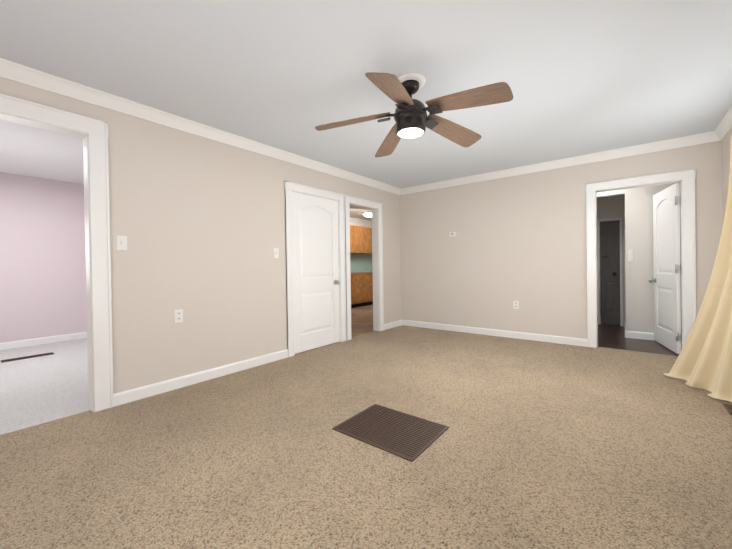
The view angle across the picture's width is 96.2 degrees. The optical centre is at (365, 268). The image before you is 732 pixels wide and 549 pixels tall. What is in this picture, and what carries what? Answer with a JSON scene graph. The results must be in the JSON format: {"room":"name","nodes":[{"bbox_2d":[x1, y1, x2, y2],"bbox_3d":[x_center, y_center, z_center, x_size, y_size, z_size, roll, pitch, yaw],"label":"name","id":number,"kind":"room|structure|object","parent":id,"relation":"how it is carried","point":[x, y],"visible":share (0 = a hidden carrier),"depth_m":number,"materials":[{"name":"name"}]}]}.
{"room":"empty living room","nodes":[
{"label":"empty living room","id":0,"kind":"room"},
{"bbox_2d":[0,172,86,342],"bbox_3d":[-5.037,-0.099,4.412,0.120,2.400,4.080,0,1,38],"label":"wall","id":1,"kind":"structure","parent":0,"point":[42,263],"depth_m":4.74,"materials":[{"name":"pink paint"}]},
{"bbox_2d":[0,332,86,349],"bbox_3d":[-5.004,1.054,4.332,0.014,0.096,3.960,0,1,38],"label":"baseboard","id":2,"kind":"structure","parent":1,"relation":"attached to","point":[35,341],"depth_m":4.73,"materials":[{"name":"white wood"}]},
{"bbox_2d":[0,77,401,393],"bbox_3d":[-0.388,-0.171,4.654,0.120,2.400,10.220,0,1,38],"label":"wall","id":3,"kind":"structure","parent":0,"point":[198,221],"depth_m":3.04,"materials":[{"name":"beige paint"}]},
{"bbox_2d":[0,93,113,411],"bbox_3d":[-2.663,-0.008,1.752,0.147,2.191,2.094,0,1,38],"label":"door frame","id":4,"kind":"structure","parent":3,"relation":"attached to","point":[93,133],"depth_m":2.46,"materials":[{"name":"white wood"}]},
{"bbox_2d":[116,235,126,250],"bbox_3d":[-1.927,-0.201,2.594,0.016,0.116,0.072,0,1,38],"label":"light switch","id":5,"kind":"object","parent":3,"relation":"attached to","point":[121,242],"visible":1,"depth_m":2.59,"materials":[{"name":"white plastic"}]},
{"bbox_2d":[174,309,182,322],"bbox_3d":[-1.668,0.423,2.924,0.007,0.116,0.072,0,1,38],"label":"electrical outlet","id":6,"kind":"object","parent":3,"relation":"attached to","point":[178,315],"visible":1,"depth_m":2.92,"materials":[{"name":"white plastic"}]},
{"bbox_2d":[0,58,399,194],"bbox_3d":[-1.438,-1.295,3.192,0.058,0.096,6.660,0,1,38],"label":"crown molding","id":7,"kind":"structure","parent":3,"relation":"attached to","point":[16,72],"depth_m":2.76,"materials":[{"name":"white wood"}]},
{"bbox_2d":[113,349,287,406],"bbox_3d":[-1.445,1.009,3.193,0.014,0.096,1.710,0,1,38],"label":"baseboard","id":8,"kind":"structure","parent":3,"relation":"attached to","point":[131,395],"depth_m":3.00,"materials":[{"name":"white wood"}]},
{"bbox_2d":[273,248,278,257],"bbox_3d":[-1.022,-0.174,3.741,0.016,0.116,0.072,0,1,38],"label":"light switch","id":9,"kind":"object","parent":3,"relation":"attached to","point":[275,252],"visible":1,"depth_m":3.74,"materials":[{"name":"white plastic"}]},
{"bbox_2d":[284,181,346,356],"bbox_3d":[-0.662,0.001,4.288,0.147,2.071,1.034,0,1,38],"label":"door frame","id":10,"kind":"structure","parent":3,"relation":"attached to","point":[290,187],"depth_m":4.00,"materials":[{"name":"white wood"}]},
{"bbox_2d":[292,192,339,353],"bbox_3d":[-0.648,0.048,4.270,0.163,1.958,0.830,0,1,38],"label":"closet door","id":11,"kind":"structure","parent":3,"relation":"in","point":[316,282],"depth_m":4.24,"materials":[{"name":"white painted wood"},{"name":"brushed nickel"}]},
{"bbox_2d":[344,195,383,340],"bbox_3d":[-0.056,-0.014,5.057,0.147,2.071,0.914,0,1,38],"label":"door frame","id":12,"kind":"structure","parent":3,"relation":"attached to","point":[377,269],"depth_m":5.30,"materials":[{"name":"white wood"}]},
{"bbox_2d":[384,320,401,329],"bbox_3d":[0.451,0.961,5.598,0.014,0.096,0.555,0,1,38],"label":"baseboard","id":13,"kind":"structure","parent":3,"relation":"attached to","point":[396,323],"depth_m":5.59,"materials":[{"name":"white wood"}]},
{"bbox_2d":[350,217,371,227],"bbox_3d":[-1.014,-0.191,8.383,0.120,2.400,5.140,0,1,38],"label":"wall","id":14,"kind":"structure","parent":0,"point":[360,222],"depth_m":9.37,"materials":[{"name":"white paint"}]},
{"bbox_2d":[350,225,353,252],"bbox_3d":[-0.581,-0.765,8.564,0.338,0.730,0.410,0,1,38],"label":"upper cabinet","id":15,"kind":"object","parent":14,"relation":"attached to","point":[351,226],"depth_m":8.59,"materials":[{"name":"brown wood"}]},
{"bbox_2d":[354,226,365,252],"bbox_3d":[-0.327,-0.771,8.886,0.338,0.730,0.410,0,1,38],"label":"upper cabinet","id":16,"kind":"object","parent":14,"relation":"attached to","point":[360,240],"depth_m":8.82,"materials":[{"name":"brown wood"}]},
{"bbox_2d":[350,254,371,270],"bbox_3d":[-0.776,-0.152,8.576,0.007,0.486,4.298,0,1,38],"label":"backsplash","id":17,"kind":"structure","parent":14,"relation":"attached to","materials":[{"name":"teal"}]},
{"bbox_2d":[366,227,371,252],"bbox_3d":[-0.073,-0.777,9.208,0.338,0.730,0.410,0,1,38],"label":"upper cabinet","id":18,"kind":"object","parent":14,"relation":"attached to","point":[368,231],"depth_m":9.13,"materials":[{"name":"brown wood"}]},
{"bbox_2d":[351,305,373,336],"bbox_3d":[0.090,1.050,7.460,2.740,0.100,5.020,0,1,38],"label":"floor","id":19,"kind":"structure","parent":0,"point":[361,320],"depth_m":6.38,"materials":[{"name":"wood"}]},
{"bbox_2d":[350,254,372,307],"bbox_3d":[-0.533,0.302,8.387,0.617,1.398,4.308,0,1,38],"label":"base cabinet","id":20,"kind":"object","parent":19,"relation":"on","point":[361,280],"visible":0.08,"depth_m":8.66,"materials":[{"name":"brown wood"}]},
{"bbox_2d":[350,271,371,273],"bbox_3d":[-0.538,0.110,8.387,0.612,0.042,4.308,0,1,38],"label":"countertop","id":21,"kind":"structure","parent":20,"relation":"on","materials":[{"name":"white"}]},
{"bbox_2d":[0,325,731,548],"bbox_3d":[-1.241,1.105,3.123,7.420,0.100,6.720,0,1,38],"label":"floor","id":22,"kind":"structure","parent":0,"point":[540,445],"depth_m":1.84,"materials":[{"name":"beige carpet"}]},
{"bbox_2d":[1,352,53,362],"bbox_3d":[-4.136,1.087,4.024,0.120,0.008,0.450,0,1,38],"label":"floor vent","id":23,"kind":"object","parent":22,"relation":"in","point":[27,357],"visible":0.98,"depth_m":4.01,"materials":[{"name":"brown"}]},
{"bbox_2d":[332,404,448,461],"bbox_3d":[0.159,1.038,2.139,0.600,0.007,0.470,0,1,38],"label":"floor grate","id":24,"kind":"object","parent":22,"relation":"on","point":[409,437],"visible":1,"depth_m":2.10,"materials":[{"name":"brown metal"}]},
{"bbox_2d":[723,403,731,414],"bbox_3d":[2.602,1.000,2.313,0.090,0.008,0.210,0,1,38],"label":"floor vent","id":25,"kind":"object","parent":22,"relation":"in","point":[728,407],"visible":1,"depth_m":2.35,"materials":[{"name":"brown metal"}]},
{"bbox_2d":[0,0,731,220],"bbox_3d":[-0.264,-1.421,4.455,7.740,0.100,10.340,0,1,38],"label":"ceiling","id":26,"kind":"structure","parent":0,"point":[581,77],"depth_m":2.24,"materials":[{"name":"white paint"}]},
{"bbox_2d":[315,72,512,156],"bbox_3d":[0.355,-1.171,2.372,1.318,0.384,1.366,0,1,38],"label":"ceiling fan","id":27,"kind":"object","parent":26,"relation":"hanging from","point":[412,119],"visible":1,"depth_m":2.31,"materials":[{"name":"brown wood"}]},
{"bbox_2d":[400,140,721,338],"bbox_3d":[2.194,-0.209,4.667,3.920,2.400,0.120,0,1,38],"label":"wall","id":28,"kind":"structure","parent":0,"point":[521,238],"depth_m":4.61,"materials":[{"name":"beige paint"}]},
{"bbox_2d":[402,320,586,346],"bbox_3d":[1.713,0.947,4.985,2.755,0.096,0.014,0,1,38],"label":"baseboard","id":29,"kind":"structure","parent":28,"relation":"attached to","point":[475,330],"depth_m":4.77,"materials":[{"name":"white wood"}]},
{"bbox_2d":[513,301,518,308],"bbox_3d":[2.127,0.517,4.654,0.072,0.116,0.007,0,1,38],"label":"electrical outlet","id":30,"kind":"object","parent":28,"relation":"attached to","point":[515,304],"visible":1,"depth_m":4.65,"materials":[{"name":"white plastic"}]},
{"bbox_2d":[400,131,711,194],"bbox_3d":[2.114,-1.360,4.594,3.780,0.096,0.058,0,1,38],"label":"crown molding","id":31,"kind":"structure","parent":28,"relation":"attached to","point":[706,137],"depth_m":4.16,"materials":[{"name":"white wood"}]},
{"bbox_2d":[585,169,695,347],"bbox_3d":[3.192,-0.041,3.871,0.984,2.046,0.147,0,1,38],"label":"door frame","id":32,"kind":"structure","parent":28,"relation":"attached to","point":[685,179],"depth_m":3.67,"materials":[{"name":"white wood"}]},
{"bbox_2d":[649,183,680,353],"bbox_3d":[3.662,-0.003,4.048,0.244,1.933,0.785,0,1,38],"label":"hall door","id":33,"kind":"structure","parent":28,"relation":"in","point":[666,268],"depth_m":3.95,"materials":[{"name":"white painted wood"},{"name":"brushed nickel"}]},
{"bbox_2d":[597,182,681,334],"bbox_3d":[2.752,-0.223,5.374,3.920,2.400,0.120,0,1,38],"label":"wall","id":34,"kind":"structure","parent":0,"point":[632,208],"depth_m":4.51,"materials":[{"name":"white paint"}]},
{"bbox_2d":[600,220,619,324],"bbox_3d":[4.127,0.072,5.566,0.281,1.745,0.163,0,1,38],"label":"hall door","id":35,"kind":"structure","parent":34,"relation":"in","point":[610,273],"depth_m":5.55,"materials":[{"name":"grey wood"}]},
{"bbox_2d":[597,218,622,325],"bbox_3d":[4.126,0.059,5.554,0.344,1.791,0.144,0,1,38],"label":"door frame","id":36,"kind":"structure","parent":34,"relation":"attached to","point":[598,255],"depth_m":5.52,"materials":[{"name":"white"}]},
{"bbox_2d":[628,250,632,261],"bbox_3d":[3.672,-0.176,4.563,0.060,0.170,0.013,0,1,38],"label":"switch panel","id":37,"kind":"object","parent":34,"relation":"attached to","point":[630,255],"visible":1,"depth_m":4.56,"materials":[{"name":"white plastic"}]},
{"bbox_2d":[627,331,681,342],"bbox_3d":[3.964,0.919,4.355,0.770,0.096,0.014,0,1,38],"label":"baseboard","id":38,"kind":"structure","parent":34,"relation":"attached to","point":[639,335],"depth_m":4.50,"materials":[{"name":"white wood"}]},
{"bbox_2d":[598,324,681,355],"bbox_3d":[2.857,1.024,5.494,3.920,0.100,2.080,0,1,38],"label":"floor","id":39,"kind":"structure","parent":0,"point":[612,336],"depth_m":4.32,"materials":[{"name":"brown wood"}]},
{"bbox_2d":[722,128,731,227],"bbox_3d":[2.344,-0.187,1.595,0.120,2.400,8.800,0,1,38],"label":"wall","id":40,"kind":"structure","parent":0,"point":[725,158],"depth_m":3.28,"materials":[{"name":"beige paint"}]},
{"bbox_2d":[664,136,731,401],"bbox_3d":[2.396,-0.027,2.197,0.504,2.038,1.805,0,1,38],"label":"curtain","id":41,"kind":"object","parent":40,"relation":"hanging from","point":[704,360],"visible":1,"depth_m":2.57,"materials":[{"name":"beige fabric"}]},
{"bbox_2d":[712,106,731,141],"bbox_3d":[1.594,-1.321,0.801,0.058,0.096,6.660,0,1,38],"label":"crown molding","id":42,"kind":"structure","parent":40,"relation":"attached to","point":[725,125],"depth_m":3.19,"materials":[{"name":"white wood"}]}
]}

